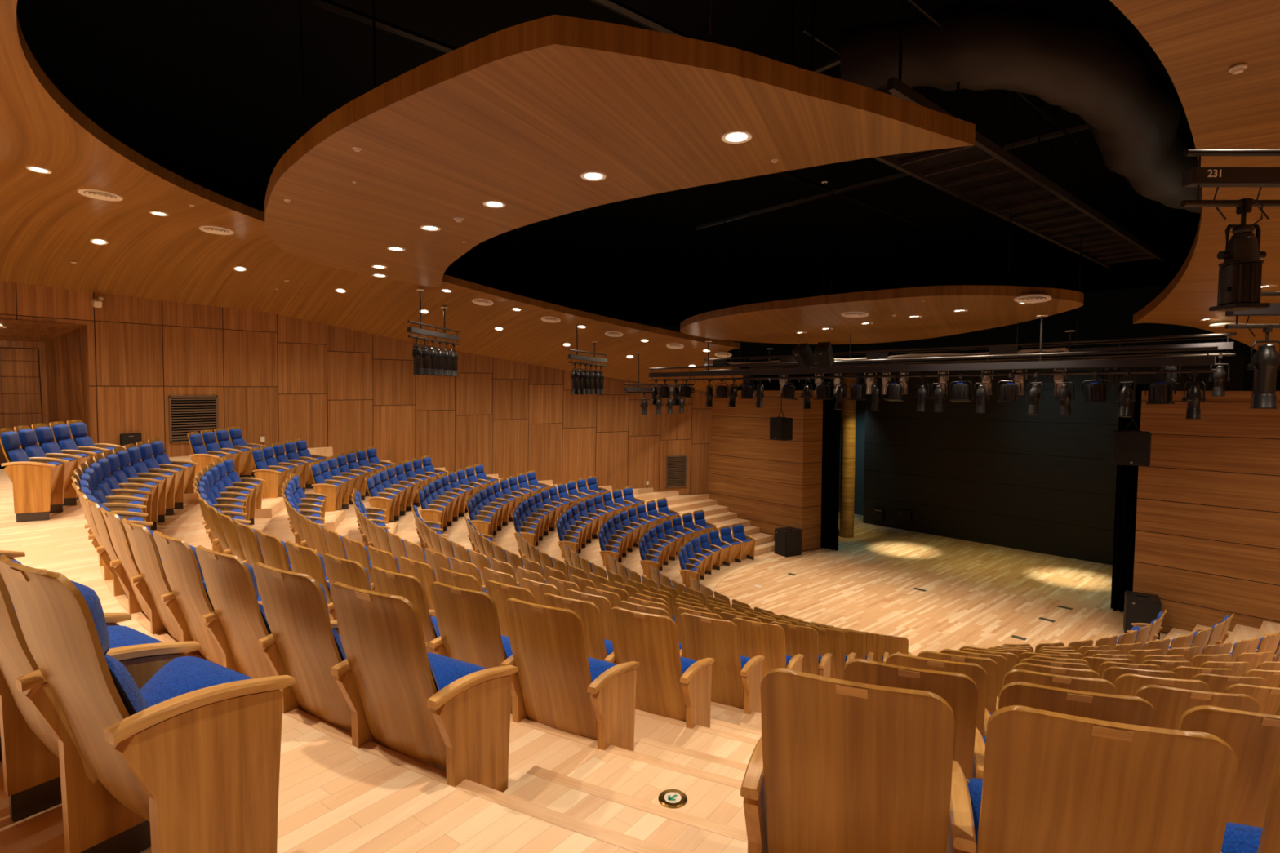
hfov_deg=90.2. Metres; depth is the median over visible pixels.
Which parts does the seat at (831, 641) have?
armrest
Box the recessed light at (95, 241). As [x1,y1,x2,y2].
[89,238,107,244]
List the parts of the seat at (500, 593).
number plate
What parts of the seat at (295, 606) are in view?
number plate, panel, armrest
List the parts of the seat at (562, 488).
panel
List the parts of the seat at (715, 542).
panel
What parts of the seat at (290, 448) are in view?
panel, armrest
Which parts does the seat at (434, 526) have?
panel, armrest, panel, armrest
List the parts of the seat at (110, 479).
panel, armrest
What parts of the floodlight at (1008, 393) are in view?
colour frame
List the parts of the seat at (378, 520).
panel, armrest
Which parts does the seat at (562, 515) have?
panel, armrest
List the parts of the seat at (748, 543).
panel, panel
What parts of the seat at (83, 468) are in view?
panel, armrest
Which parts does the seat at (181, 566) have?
number plate, panel, armrest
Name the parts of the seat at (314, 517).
panel, armrest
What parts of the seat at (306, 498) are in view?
panel, armrest, panel, armrest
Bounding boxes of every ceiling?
[0,0,1279,393]
[16,0,1200,326]
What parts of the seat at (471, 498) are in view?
panel, armrest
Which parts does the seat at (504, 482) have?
panel, armrest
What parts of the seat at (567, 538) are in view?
panel, armrest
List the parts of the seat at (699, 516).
panel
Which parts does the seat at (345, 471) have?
panel, armrest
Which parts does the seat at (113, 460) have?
panel, armrest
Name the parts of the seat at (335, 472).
panel, armrest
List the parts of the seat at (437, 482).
panel, armrest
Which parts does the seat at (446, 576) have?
number plate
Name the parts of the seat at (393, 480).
panel, armrest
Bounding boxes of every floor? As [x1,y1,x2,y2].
[0,446,1279,852]
[698,511,1167,656]
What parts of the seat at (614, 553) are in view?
panel, armrest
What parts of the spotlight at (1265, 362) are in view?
shutter plate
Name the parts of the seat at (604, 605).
number plate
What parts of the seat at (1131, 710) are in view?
number plate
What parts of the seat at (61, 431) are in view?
panel, armrest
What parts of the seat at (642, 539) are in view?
panel, armrest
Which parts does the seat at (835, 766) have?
armrest, panel, number plate, panel, armrest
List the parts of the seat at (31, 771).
armrest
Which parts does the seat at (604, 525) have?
panel, armrest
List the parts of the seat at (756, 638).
number plate, armrest, panel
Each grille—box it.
[769,417,782,439]
[774,529,786,555]
[791,351,807,368]
[814,350,829,368]
[1114,432,1150,465]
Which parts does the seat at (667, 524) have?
panel, armrest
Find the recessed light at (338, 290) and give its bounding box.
[334,288,346,293]
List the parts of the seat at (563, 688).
number plate, panel, armrest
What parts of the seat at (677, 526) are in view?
panel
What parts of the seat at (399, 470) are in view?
panel, armrest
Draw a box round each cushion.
[0,431,20,450]
[7,447,31,462]
[17,428,37,446]
[23,444,46,457]
[35,426,53,443]
[40,440,62,453]
[45,462,62,465]
[53,424,71,439]
[57,437,78,449]
[60,457,75,461]
[70,422,87,437]
[70,580,109,656]
[74,453,89,457]
[75,435,94,446]
[80,473,93,493]
[80,479,91,493]
[80,486,92,495]
[84,467,97,488]
[85,494,98,504]
[90,450,103,453]
[90,462,102,482]
[91,493,102,504]
[92,486,108,503]
[97,457,111,477]
[97,480,113,496]
[97,504,111,512]
[103,474,120,489]
[104,654,148,715]
[106,453,119,472]
[106,625,162,648]
[111,469,129,483]
[116,449,130,467]
[121,464,138,478]
[126,508,142,512]
[127,446,141,463]
[127,500,142,505]
[127,516,144,521]
[131,493,145,497]
[132,460,149,472]
[137,488,150,491]
[138,444,152,459]
[139,656,252,707]
[143,456,159,468]
[144,482,156,485]
[147,528,162,564]
[151,440,164,455]
[151,476,164,480]
[155,453,171,464]
[160,472,173,475]
[171,468,182,471]
[189,545,204,581]
[190,434,203,446]
[193,444,208,454]
[199,480,207,495]
[199,486,206,495]
[200,475,209,492]
[200,493,208,500]
[202,582,214,611]
[203,431,216,444]
[204,471,213,487]
[204,499,214,507]
[206,441,221,451]
[206,490,217,504]
[209,466,219,482]
[209,484,222,497]
[214,480,226,492]
[216,430,229,441]
[216,462,226,478]
[219,440,234,448]
[220,475,233,487]
[224,458,235,473]
[227,471,240,482]
[229,428,242,439]
[231,502,242,506]
[231,508,242,512]
[231,515,244,519]
[232,437,247,446]
[234,496,244,499]
[238,490,248,493]
[244,485,254,488]
[244,562,258,599]
[253,449,263,462]
[253,528,262,553]
[255,459,269,469]
[257,594,261,601]
[257,603,271,634]
[262,446,274,458]
[266,456,279,466]
[274,444,284,456]
[276,453,289,462]
[280,540,290,565]
[284,442,296,453]
[285,489,291,498]
[285,494,292,502]
[286,484,293,498]
[287,451,300,460]
[288,480,296,493]
[288,501,295,508]
[291,497,299,509]
[292,475,300,488]
[293,492,302,503]
[296,440,306,450]
[296,487,306,497]
[298,448,311,457]
[310,513,320,517]
[311,464,320,476]
[311,507,319,511]
[312,502,321,505]
[313,520,323,524]
[314,474,325,484]
[317,553,325,577]
[317,582,328,614]
[320,461,328,472]
[322,470,333,479]
[326,581,331,597]
[328,457,337,469]
[330,466,342,475]
[331,628,346,661]
[337,455,346,466]
[338,534,346,554]
[339,463,351,473]
[346,453,356,463]
[349,461,360,470]
[355,490,361,503]
[355,495,359,504]
[356,450,366,460]
[359,458,370,466]
[360,502,367,513]
[364,545,370,564]
[364,568,370,587]
[367,448,377,457]
[367,477,374,489]
[368,456,380,464]
[369,487,379,497]
[373,473,380,485]
[374,516,383,519]
[375,483,385,492]
[377,522,386,526]
[379,470,387,481]
[382,479,391,488]
[386,467,395,478]
[389,475,399,484]
[395,464,404,475]
[395,556,399,573]
[397,472,408,481]
[404,462,413,471]
[405,469,416,478]
[413,459,422,469]
[415,466,425,475]
[418,489,424,502]
[421,499,429,509]
[421,547,426,562]
[422,457,431,466]
[422,485,429,497]
[424,464,435,472]
[425,494,434,504]
[426,652,486,689]
[427,658,439,692]
[428,482,435,493]
[430,615,438,638]
[431,490,439,499]
[431,616,440,636]
[434,479,441,489]
[436,487,446,496]
[441,475,448,485]
[443,483,453,492]
[448,472,457,482]
[451,480,461,488]
[457,470,466,479]
[459,477,469,485]
[466,467,475,476]
[467,474,478,483]
[467,501,472,513]
[470,497,475,508]
[470,510,476,520]
[472,506,480,515]
[475,465,484,473]
[475,493,480,504]
[476,471,487,479]
[476,501,484,510]
[480,488,486,499]
[482,497,490,506]
[486,485,493,496]
[488,493,497,502]
[493,482,501,492]
[494,489,504,498]
[501,480,508,488]
[501,635,512,657]
[502,486,512,495]
[509,476,517,485]
[511,484,520,492]
[513,513,517,525]
[515,508,519,519]
[515,522,521,532]
[517,517,524,526]
[518,474,526,483]
[518,504,523,515]
[520,480,529,489]
[520,512,527,521]
[522,500,528,511]
[524,508,532,517]
[527,471,536,479]
[527,496,534,506]
[528,478,539,487]
[529,504,538,513]
[533,493,541,502]
[536,500,545,509]
[541,489,549,499]
[542,497,552,506]
[549,487,557,496]
[551,493,560,502]
[557,522,560,534]
[558,484,566,493]
[558,517,563,528]
[559,531,564,541]
[560,490,569,499]
[560,525,567,535]
[561,513,567,524]
[563,521,571,530]
[565,509,572,519]
[567,481,576,489]
[568,488,578,497]
[568,516,575,525]
[571,505,577,515]
[573,512,582,521]
[577,479,586,487]
[577,502,585,511]
[578,485,589,493]
[579,508,588,517]
[586,498,593,507]
[587,477,596,484]
[587,505,596,514]
[587,657,617,681]
[588,483,599,491]
[594,495,602,504]
[595,502,605,511]
[599,533,602,544]
[600,527,604,537]
[600,542,606,551]
[602,535,608,545]
[603,492,612,501]
[603,523,608,533]
[604,498,614,507]
[604,530,612,539]
[604,639,613,656]
[607,518,613,528]
[608,526,617,535]
[613,489,622,497]
[613,515,620,524]
[614,496,624,505]
[614,521,623,531]
[620,511,627,520]
[622,517,631,527]
[623,488,632,495]
[625,493,635,502]
[628,507,635,516]
[629,514,639,524]
[637,504,645,513]
[638,511,648,520]
[639,542,642,553]
[640,537,644,547]
[640,551,646,559]
[642,545,648,554]
[644,532,649,542]
[645,539,653,549]
[647,502,656,510]
[648,508,658,517]
[648,528,655,537]
[650,534,659,544]
[655,524,662,533]
[657,499,666,507]
[657,530,666,540]
[658,506,669,515]
[663,520,671,529]
[665,527,675,537]
[672,516,681,525]
[674,524,684,533]
[679,551,682,563]
[680,546,686,557]
[680,560,686,569]
[680,657,696,674]
[683,514,692,522]
[683,554,690,564]
[684,520,695,529]
[685,542,692,551]
[687,549,695,559]
[689,567,697,572]
[692,537,699,546]
[693,544,702,554]
[694,511,704,519]
[695,518,706,527]
[699,533,708,542]
[701,540,711,551]
[709,529,719,538]
[711,537,721,546]
[720,527,730,535]
[721,533,733,543]
[733,524,743,533]
[733,531,746,541]
[740,655,751,694]
[786,655,792,665]
[817,654,822,671]
[967,778,982,844]
[1131,626,1140,630]
[1156,611,1163,618]
[1221,615,1231,622]
[1221,822,1262,852]
[1257,636,1264,648]
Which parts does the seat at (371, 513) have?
panel, panel, armrest, armrest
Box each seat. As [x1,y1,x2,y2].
[0,427,63,522]
[0,550,47,570]
[0,554,295,852]
[0,555,200,852]
[0,613,131,821]
[0,730,2,760]
[13,425,76,512]
[31,422,91,506]
[48,421,103,499]
[66,419,124,453]
[71,474,152,566]
[71,480,161,580]
[73,468,148,519]
[76,488,128,597]
[78,462,146,511]
[84,457,147,511]
[85,497,147,617]
[93,453,151,520]
[100,506,172,637]
[102,449,158,528]
[112,446,165,529]
[121,518,204,658]
[124,443,174,522]
[135,440,183,515]
[147,437,198,509]
[152,530,262,672]
[186,431,227,475]
[192,482,250,551]
[193,476,247,542]
[194,488,257,551]
[195,545,339,713]
[196,471,245,511]
[198,495,223,553]
[200,429,239,466]
[200,467,246,511]
[206,463,249,518]
[206,502,232,555]
[213,427,250,475]
[213,459,255,525]
[217,511,258,593]
[221,456,265,524]
[227,426,263,477]
[233,520,291,595]
[250,447,286,498]
[253,562,427,747]
[256,529,328,582]
[261,444,295,497]
[271,442,305,480]
[280,486,324,542]
[281,492,328,545]
[282,481,322,515]
[283,440,315,492]
[284,497,302,546]
[284,540,336,620]
[285,476,323,510]
[288,504,308,547]
[289,472,328,523]
[294,438,328,488]
[296,511,317,553]
[307,518,346,576]
[309,462,342,511]
[317,458,349,510]
[322,527,371,566]
[323,552,435,617]
[326,455,356,509]
[329,582,518,792]
[335,453,364,504]
[342,535,374,591]
[345,450,373,500]
[351,493,386,542]
[351,497,390,546]
[352,488,386,519]
[353,503,395,546]
[355,448,382,496]
[358,510,373,546]
[364,475,394,524]
[364,516,381,550]
[365,446,395,471]
[367,545,399,573]
[370,471,399,522]
[370,566,447,657]
[373,523,426,559]
[377,468,405,520]
[385,465,413,515]
[386,530,426,573]
[393,462,420,511]
[399,555,436,617]
[402,460,428,506]
[403,538,426,563]
[410,502,443,548]
[411,457,437,482]
[412,508,447,549]
[414,514,428,548]
[417,487,443,526]
[420,520,434,551]
[421,455,448,487]
[421,484,447,533]
[424,547,485,590]
[426,480,452,531]
[427,526,454,555]
[430,581,528,723]
[432,476,458,525]
[437,567,481,591]
[438,533,471,571]
[440,473,465,520]
[447,471,472,516]
[450,557,486,593]
[451,541,471,562]
[456,467,479,511]
[464,465,488,488]
[464,516,496,551]
[465,499,490,534]
[467,522,479,553]
[468,495,493,535]
[469,549,519,586]
[472,491,497,539]
[473,528,485,555]
[474,462,499,493]
[478,487,502,535]
[480,534,507,569]
[482,567,517,586]
[484,484,508,530]
[484,579,536,636]
[490,557,519,586]
[491,480,515,525]
[491,542,524,568]
[499,477,522,521]
[504,598,639,751]
[505,549,546,582]
[507,475,530,500]
[511,511,535,546]
[512,506,536,543]
[515,502,539,546]
[515,529,541,565]
[516,472,539,504]
[516,566,545,586]
[520,498,543,546]
[520,535,540,560]
[520,577,560,604]
[522,557,546,583]
[526,470,550,501]
[526,494,548,540]
[527,542,553,578]
[533,491,555,535]
[537,549,569,576]
[540,488,562,531]
[542,592,616,663]
[543,565,567,584]
[547,576,580,597]
[548,484,570,526]
[551,556,569,582]
[555,520,577,564]
[556,482,578,509]
[556,515,578,541]
[560,511,582,554]
[562,542,573,574]
[564,506,586,553]
[564,589,612,640]
[566,480,587,516]
[568,548,592,573]
[568,564,587,579]
[568,574,595,592]
[569,503,591,547]
[576,477,597,509]
[577,499,599,542]
[578,555,592,579]
[584,496,606,538]
[584,586,622,608]
[586,475,609,506]
[588,572,610,589]
[591,562,607,578]
[592,493,614,531]
[596,530,619,572]
[598,525,619,551]
[599,583,629,601]
[601,520,622,562]
[602,490,623,526]
[605,516,626,562]
[607,553,628,577]
[607,570,625,586]
[608,607,714,728]
[611,512,633,556]
[612,488,633,521]
[613,581,638,596]
[615,560,628,584]
[617,600,682,657]
[618,509,639,551]
[622,486,645,517]
[626,506,648,546]
[626,568,640,582]
[626,578,647,594]
[626,596,670,614]
[633,592,669,608]
[635,502,657,532]
[637,540,658,579]
[639,535,659,560]
[640,575,657,591]
[641,589,675,622]
[642,530,663,571]
[645,500,666,535]
[648,525,669,570]
[648,564,672,589]
[649,586,674,616]
[654,522,675,565]
[656,497,679,532]
[658,572,671,587]
[658,583,678,601]
[662,518,684,560]
[671,515,693,555]
[671,579,686,595]
[673,602,711,624]
[674,598,706,608]
[675,607,723,643]
[676,595,703,604]
[677,550,697,592]
[678,613,764,714]
[680,544,700,577]
[680,591,703,604]
[681,512,703,549]
[684,539,705,582]
[688,587,706,608]
[689,576,701,591]
[690,535,711,579]
[693,510,717,545]
[698,531,720,574]
[699,583,731,607]
[706,599,731,608]
[707,595,728,604]
[707,603,737,612]
[708,528,730,570]
[711,607,746,616]
[714,591,730,606]
[719,525,741,566]
[719,612,761,622]
[731,603,754,611]
[731,617,804,677]
[732,523,756,563]
[732,599,751,608]
[735,607,763,615]
[740,667,976,852]
[743,611,775,619]
[753,607,775,614]
[755,616,792,624]
[760,611,784,617]
[769,615,798,622]
[770,621,831,677]
[780,614,803,621]
[783,619,817,626]
[791,618,817,624]
[802,624,855,679]
[807,622,837,628]
[826,627,873,661]
[829,626,852,630]
[844,658,985,778]
[848,630,888,663]
[865,631,900,656]
[883,634,911,655]
[885,653,991,737]
[916,650,999,713]
[939,648,1007,697]
[959,646,1008,653]
[960,648,1018,672]
[965,705,1237,852]
[982,681,1156,742]
[987,647,1029,657]
[990,669,1117,715]
[995,646,1031,652]
[1000,645,1033,653]
[1002,644,1031,646]
[1012,662,1101,679]
[1017,652,1071,663]
[1019,657,1091,670]
[1030,655,1089,666]
[1034,642,1064,653]
[1038,646,1072,652]
[1038,648,1077,653]
[1040,651,1084,659]
[1067,640,1093,652]
[1077,644,1109,654]
[1080,656,1133,672]
[1083,649,1121,657]
[1091,653,1136,663]
[1094,635,1118,650]
[1097,661,1162,678]
[1101,666,1178,684]
[1112,642,1142,654]
[1114,673,1209,696]
[1115,623,1151,649]
[1115,630,1137,645]
[1126,616,1161,642]
[1126,648,1162,664]
[1130,608,1166,635]
[1133,684,1259,729]
[1140,659,1193,671]
[1141,654,1185,662]
[1143,638,1170,655]
[1166,646,1199,662]
[1167,633,1194,651]
[1168,626,1212,654]
[1171,666,1234,679]
[1177,705,1279,827]
[1190,653,1231,667]
[1190,673,1268,693]
[1193,613,1234,644]
[1200,661,1250,676]
[1201,642,1232,654]
[1205,620,1225,646]
[1221,763,1279,852]
[1222,684,1279,715]
[1229,631,1279,662]
[1230,637,1260,662]
[1235,651,1274,669]
[1242,669,1279,687]
[1256,661,1279,671]
[1257,640,1279,654]
[1275,652,1279,662]
[1275,706,1279,715]
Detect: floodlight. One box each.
[657,379,671,397]
[677,378,693,398]
[713,377,729,398]
[739,377,755,399]
[741,368,754,386]
[778,377,797,399]
[813,376,833,399]
[847,375,867,400]
[883,374,904,401]
[949,373,971,402]
[996,373,1021,402]
[1081,371,1110,403]
[1098,356,1123,384]
[1144,370,1176,404]
[1153,355,1180,383]
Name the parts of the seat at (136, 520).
panel, armrest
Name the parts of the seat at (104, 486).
panel, armrest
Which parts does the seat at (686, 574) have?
panel, armrest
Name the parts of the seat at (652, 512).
panel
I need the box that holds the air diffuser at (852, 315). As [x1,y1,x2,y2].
[840,311,869,317]
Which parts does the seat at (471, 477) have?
panel, armrest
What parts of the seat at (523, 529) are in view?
panel, armrest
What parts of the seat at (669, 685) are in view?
number plate, panel, armrest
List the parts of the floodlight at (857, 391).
colour frame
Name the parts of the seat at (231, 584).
number plate, armrest, panel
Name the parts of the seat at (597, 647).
number plate, armrest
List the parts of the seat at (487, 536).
armrest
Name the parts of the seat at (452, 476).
panel, armrest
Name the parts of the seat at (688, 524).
panel, armrest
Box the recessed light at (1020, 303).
[1017,301,1035,304]
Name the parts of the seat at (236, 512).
panel, armrest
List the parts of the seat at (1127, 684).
number plate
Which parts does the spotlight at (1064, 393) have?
shutter plate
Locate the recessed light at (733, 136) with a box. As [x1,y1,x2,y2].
[720,130,752,143]
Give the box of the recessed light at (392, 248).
[386,246,405,251]
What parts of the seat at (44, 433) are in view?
panel, armrest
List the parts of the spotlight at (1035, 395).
shutter plate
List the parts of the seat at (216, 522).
armrest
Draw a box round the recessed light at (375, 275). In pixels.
[372,274,386,276]
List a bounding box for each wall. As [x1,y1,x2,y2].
[0,280,713,495]
[707,390,822,552]
[735,365,829,390]
[829,373,866,515]
[1133,391,1279,634]
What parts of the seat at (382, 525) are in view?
panel, armrest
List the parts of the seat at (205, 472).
panel, armrest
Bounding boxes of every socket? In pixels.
[260,436,265,442]
[912,587,927,591]
[1011,635,1026,640]
[1038,617,1055,622]
[1057,605,1072,609]
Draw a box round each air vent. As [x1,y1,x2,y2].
[168,395,218,443]
[665,455,687,488]
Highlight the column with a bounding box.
[839,374,857,537]
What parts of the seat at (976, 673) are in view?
number plate, armrest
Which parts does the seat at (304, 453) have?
panel, armrest, panel, armrest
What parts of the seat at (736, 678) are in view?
number plate, panel, armrest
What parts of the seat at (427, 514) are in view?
panel, armrest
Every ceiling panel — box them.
[264,14,975,287]
[680,284,1084,344]
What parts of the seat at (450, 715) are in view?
number plate, panel, armrest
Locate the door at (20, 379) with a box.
[0,347,41,464]
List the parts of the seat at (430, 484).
panel, armrest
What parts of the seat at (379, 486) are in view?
panel, armrest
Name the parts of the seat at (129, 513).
armrest, panel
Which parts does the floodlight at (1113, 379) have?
colour frame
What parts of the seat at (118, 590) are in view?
armrest, panel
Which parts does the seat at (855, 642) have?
armrest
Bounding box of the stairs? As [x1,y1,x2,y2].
[183,460,1259,852]
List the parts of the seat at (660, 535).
panel, armrest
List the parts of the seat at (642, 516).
panel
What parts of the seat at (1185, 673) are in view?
number plate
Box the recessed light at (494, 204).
[482,200,506,208]
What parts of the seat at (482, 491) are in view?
panel, armrest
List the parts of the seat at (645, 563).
panel, armrest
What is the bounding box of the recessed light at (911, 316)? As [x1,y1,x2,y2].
[908,315,922,317]
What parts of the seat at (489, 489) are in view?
panel, armrest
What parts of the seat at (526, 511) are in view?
panel, armrest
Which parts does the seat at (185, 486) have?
panel, armrest, panel, armrest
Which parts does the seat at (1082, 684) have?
number plate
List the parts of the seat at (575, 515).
panel, armrest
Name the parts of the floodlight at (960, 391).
colour frame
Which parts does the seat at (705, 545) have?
panel, armrest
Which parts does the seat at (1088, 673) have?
number plate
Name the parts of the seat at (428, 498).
panel, armrest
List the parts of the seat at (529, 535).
panel, armrest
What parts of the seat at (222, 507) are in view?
panel, armrest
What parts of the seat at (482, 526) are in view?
panel, armrest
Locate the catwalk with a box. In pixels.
[801,0,1165,267]
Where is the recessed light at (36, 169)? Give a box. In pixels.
[26,165,52,173]
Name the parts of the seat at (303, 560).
number plate, armrest, panel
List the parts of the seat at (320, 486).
panel, armrest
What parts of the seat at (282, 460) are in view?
panel, armrest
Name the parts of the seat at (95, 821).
panel, armrest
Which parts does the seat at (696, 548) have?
panel, armrest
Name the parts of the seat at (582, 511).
panel, armrest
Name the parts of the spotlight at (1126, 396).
shutter plate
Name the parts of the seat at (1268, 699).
number plate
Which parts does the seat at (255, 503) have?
panel, armrest, panel, armrest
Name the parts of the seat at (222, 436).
panel, armrest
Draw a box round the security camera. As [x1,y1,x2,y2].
[91,297,103,307]
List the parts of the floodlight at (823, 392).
colour frame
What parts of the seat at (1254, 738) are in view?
number plate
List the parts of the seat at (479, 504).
panel, armrest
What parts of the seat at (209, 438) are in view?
panel, armrest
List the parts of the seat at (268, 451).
panel, armrest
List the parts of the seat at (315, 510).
panel, armrest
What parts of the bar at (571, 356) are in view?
hanger rod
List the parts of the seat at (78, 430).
panel, armrest, panel, armrest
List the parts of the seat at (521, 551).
panel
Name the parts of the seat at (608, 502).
panel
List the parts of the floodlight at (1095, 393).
colour frame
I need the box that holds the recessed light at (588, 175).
[580,171,606,181]
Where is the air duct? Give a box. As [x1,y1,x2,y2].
[839,1,1202,213]
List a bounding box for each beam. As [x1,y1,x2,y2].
[310,0,933,230]
[590,0,1033,211]
[694,121,1089,230]
[805,0,986,72]
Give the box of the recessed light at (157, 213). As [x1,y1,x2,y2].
[149,211,168,216]
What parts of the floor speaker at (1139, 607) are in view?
handle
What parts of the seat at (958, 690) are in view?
number plate, panel, armrest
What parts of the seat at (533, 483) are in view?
panel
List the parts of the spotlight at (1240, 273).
colour frame, shutter plate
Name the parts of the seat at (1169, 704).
number plate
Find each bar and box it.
[407,288,460,347]
[568,324,607,368]
[624,352,694,395]
[706,321,1070,368]
[749,120,1230,368]
[1180,148,1279,219]
[1224,291,1279,337]
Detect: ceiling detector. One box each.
[283,199,291,202]
[352,146,361,151]
[453,216,463,222]
[770,159,777,163]
[1228,63,1248,74]
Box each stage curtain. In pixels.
[820,386,840,551]
[1110,384,1149,612]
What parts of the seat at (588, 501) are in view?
panel, armrest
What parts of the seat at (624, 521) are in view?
panel, armrest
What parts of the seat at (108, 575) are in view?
panel, armrest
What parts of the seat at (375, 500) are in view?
panel, armrest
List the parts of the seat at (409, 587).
number plate, armrest, panel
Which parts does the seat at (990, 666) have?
number plate, armrest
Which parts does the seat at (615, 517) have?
panel, armrest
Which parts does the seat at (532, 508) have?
panel, armrest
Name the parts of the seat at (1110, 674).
number plate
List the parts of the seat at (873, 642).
armrest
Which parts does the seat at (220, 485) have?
panel, armrest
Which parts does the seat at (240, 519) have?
panel, armrest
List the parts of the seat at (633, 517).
panel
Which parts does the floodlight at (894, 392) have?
colour frame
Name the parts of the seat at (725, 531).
panel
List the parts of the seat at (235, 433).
armrest, panel, armrest, panel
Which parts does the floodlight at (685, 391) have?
colour frame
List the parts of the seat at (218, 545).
armrest, panel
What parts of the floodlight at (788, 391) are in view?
colour frame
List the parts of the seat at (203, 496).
panel, armrest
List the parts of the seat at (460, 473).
panel, armrest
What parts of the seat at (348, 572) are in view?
number plate, armrest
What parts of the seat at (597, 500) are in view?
panel, armrest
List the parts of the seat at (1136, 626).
armrest, panel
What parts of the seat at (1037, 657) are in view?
number plate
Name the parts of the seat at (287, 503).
panel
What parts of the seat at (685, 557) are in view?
panel, armrest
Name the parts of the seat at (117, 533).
armrest, panel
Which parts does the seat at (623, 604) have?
number plate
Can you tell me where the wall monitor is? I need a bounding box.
[120,433,142,448]
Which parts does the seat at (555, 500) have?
panel, armrest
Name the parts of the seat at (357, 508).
panel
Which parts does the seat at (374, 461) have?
panel, armrest, armrest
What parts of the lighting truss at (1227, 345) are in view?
hanger rod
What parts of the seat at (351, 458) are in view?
panel, armrest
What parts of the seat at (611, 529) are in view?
panel, armrest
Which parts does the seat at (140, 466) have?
panel, armrest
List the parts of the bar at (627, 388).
hanger rod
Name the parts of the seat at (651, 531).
panel, armrest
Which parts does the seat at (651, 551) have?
panel, armrest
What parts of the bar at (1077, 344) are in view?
hanger rod, hanger rod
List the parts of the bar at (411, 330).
hanger rod, hanger rod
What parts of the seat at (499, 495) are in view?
panel, armrest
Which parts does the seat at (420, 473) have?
panel, armrest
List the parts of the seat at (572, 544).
panel, armrest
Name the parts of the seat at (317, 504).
panel, armrest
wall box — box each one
[872,507,884,520]
[897,509,911,520]
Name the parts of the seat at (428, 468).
armrest, panel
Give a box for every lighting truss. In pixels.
[648,315,1217,383]
[703,330,1236,371]
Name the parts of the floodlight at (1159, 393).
colour frame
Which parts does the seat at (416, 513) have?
panel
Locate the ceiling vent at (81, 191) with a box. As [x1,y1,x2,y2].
[76,188,123,200]
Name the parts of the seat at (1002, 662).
number plate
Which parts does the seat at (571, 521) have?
panel, armrest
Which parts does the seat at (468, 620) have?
number plate, armrest, panel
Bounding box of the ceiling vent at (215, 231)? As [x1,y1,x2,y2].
[198,226,234,235]
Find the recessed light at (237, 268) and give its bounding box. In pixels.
[232,266,247,271]
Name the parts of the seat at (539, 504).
panel, armrest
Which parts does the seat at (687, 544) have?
panel, armrest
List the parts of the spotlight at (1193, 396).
shutter plate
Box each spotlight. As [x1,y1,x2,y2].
[412,336,422,374]
[421,337,430,375]
[429,339,437,375]
[436,340,444,375]
[443,342,451,376]
[450,342,457,376]
[571,362,578,394]
[577,362,584,394]
[583,363,589,394]
[588,363,595,394]
[593,364,599,394]
[598,364,604,394]
[640,391,648,414]
[650,379,657,404]
[654,391,662,413]
[666,391,673,413]
[671,378,679,405]
[679,397,684,413]
[705,378,713,406]
[727,377,737,407]
[755,377,764,408]
[778,367,787,393]
[800,376,813,408]
[813,373,824,394]
[833,365,842,394]
[833,375,846,409]
[863,364,876,394]
[869,375,882,410]
[881,364,891,394]
[898,363,908,394]
[915,374,929,412]
[930,373,946,412]
[937,362,950,394]
[972,373,990,413]
[980,360,994,395]
[1011,360,1027,395]
[1025,372,1043,414]
[1051,358,1066,395]
[1054,372,1075,415]
[1115,370,1136,417]
[1182,369,1206,418]
[1208,197,1270,311]
[1208,353,1230,395]
[1245,324,1279,408]
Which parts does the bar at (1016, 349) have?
rail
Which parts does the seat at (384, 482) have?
panel, armrest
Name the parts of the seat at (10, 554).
armrest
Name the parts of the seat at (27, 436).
panel, armrest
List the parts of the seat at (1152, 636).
armrest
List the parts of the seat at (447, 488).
panel, armrest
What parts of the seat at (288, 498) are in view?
panel, armrest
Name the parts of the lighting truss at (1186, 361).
hanger rod, hanger rod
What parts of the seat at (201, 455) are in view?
panel, armrest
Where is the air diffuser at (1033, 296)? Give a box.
[1013,293,1052,302]
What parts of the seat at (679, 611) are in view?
number plate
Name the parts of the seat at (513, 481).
panel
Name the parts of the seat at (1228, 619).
armrest, panel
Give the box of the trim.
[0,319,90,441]
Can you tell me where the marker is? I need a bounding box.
[657,789,687,808]
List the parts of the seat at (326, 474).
panel, armrest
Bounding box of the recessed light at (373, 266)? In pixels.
[371,265,386,268]
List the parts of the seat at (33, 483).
panel, armrest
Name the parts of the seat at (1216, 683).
number plate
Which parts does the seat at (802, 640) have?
panel, armrest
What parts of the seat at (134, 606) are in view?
armrest, panel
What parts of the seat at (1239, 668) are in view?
number plate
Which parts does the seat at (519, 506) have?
panel, armrest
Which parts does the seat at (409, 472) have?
panel, armrest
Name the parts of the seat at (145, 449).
panel, armrest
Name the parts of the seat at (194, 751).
number plate, panel, armrest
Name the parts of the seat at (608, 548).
panel, armrest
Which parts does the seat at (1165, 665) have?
number plate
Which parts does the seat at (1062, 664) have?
number plate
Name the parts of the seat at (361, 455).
panel, armrest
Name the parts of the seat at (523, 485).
armrest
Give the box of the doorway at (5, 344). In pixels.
[0,340,48,426]
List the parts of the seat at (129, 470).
panel, armrest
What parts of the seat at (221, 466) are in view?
panel, armrest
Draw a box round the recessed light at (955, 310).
[952,309,968,311]
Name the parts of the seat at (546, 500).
panel, armrest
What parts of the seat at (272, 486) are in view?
panel, armrest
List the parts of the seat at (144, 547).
number plate, armrest, panel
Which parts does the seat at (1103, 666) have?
number plate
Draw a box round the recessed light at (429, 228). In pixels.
[419,225,440,231]
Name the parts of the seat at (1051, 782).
number plate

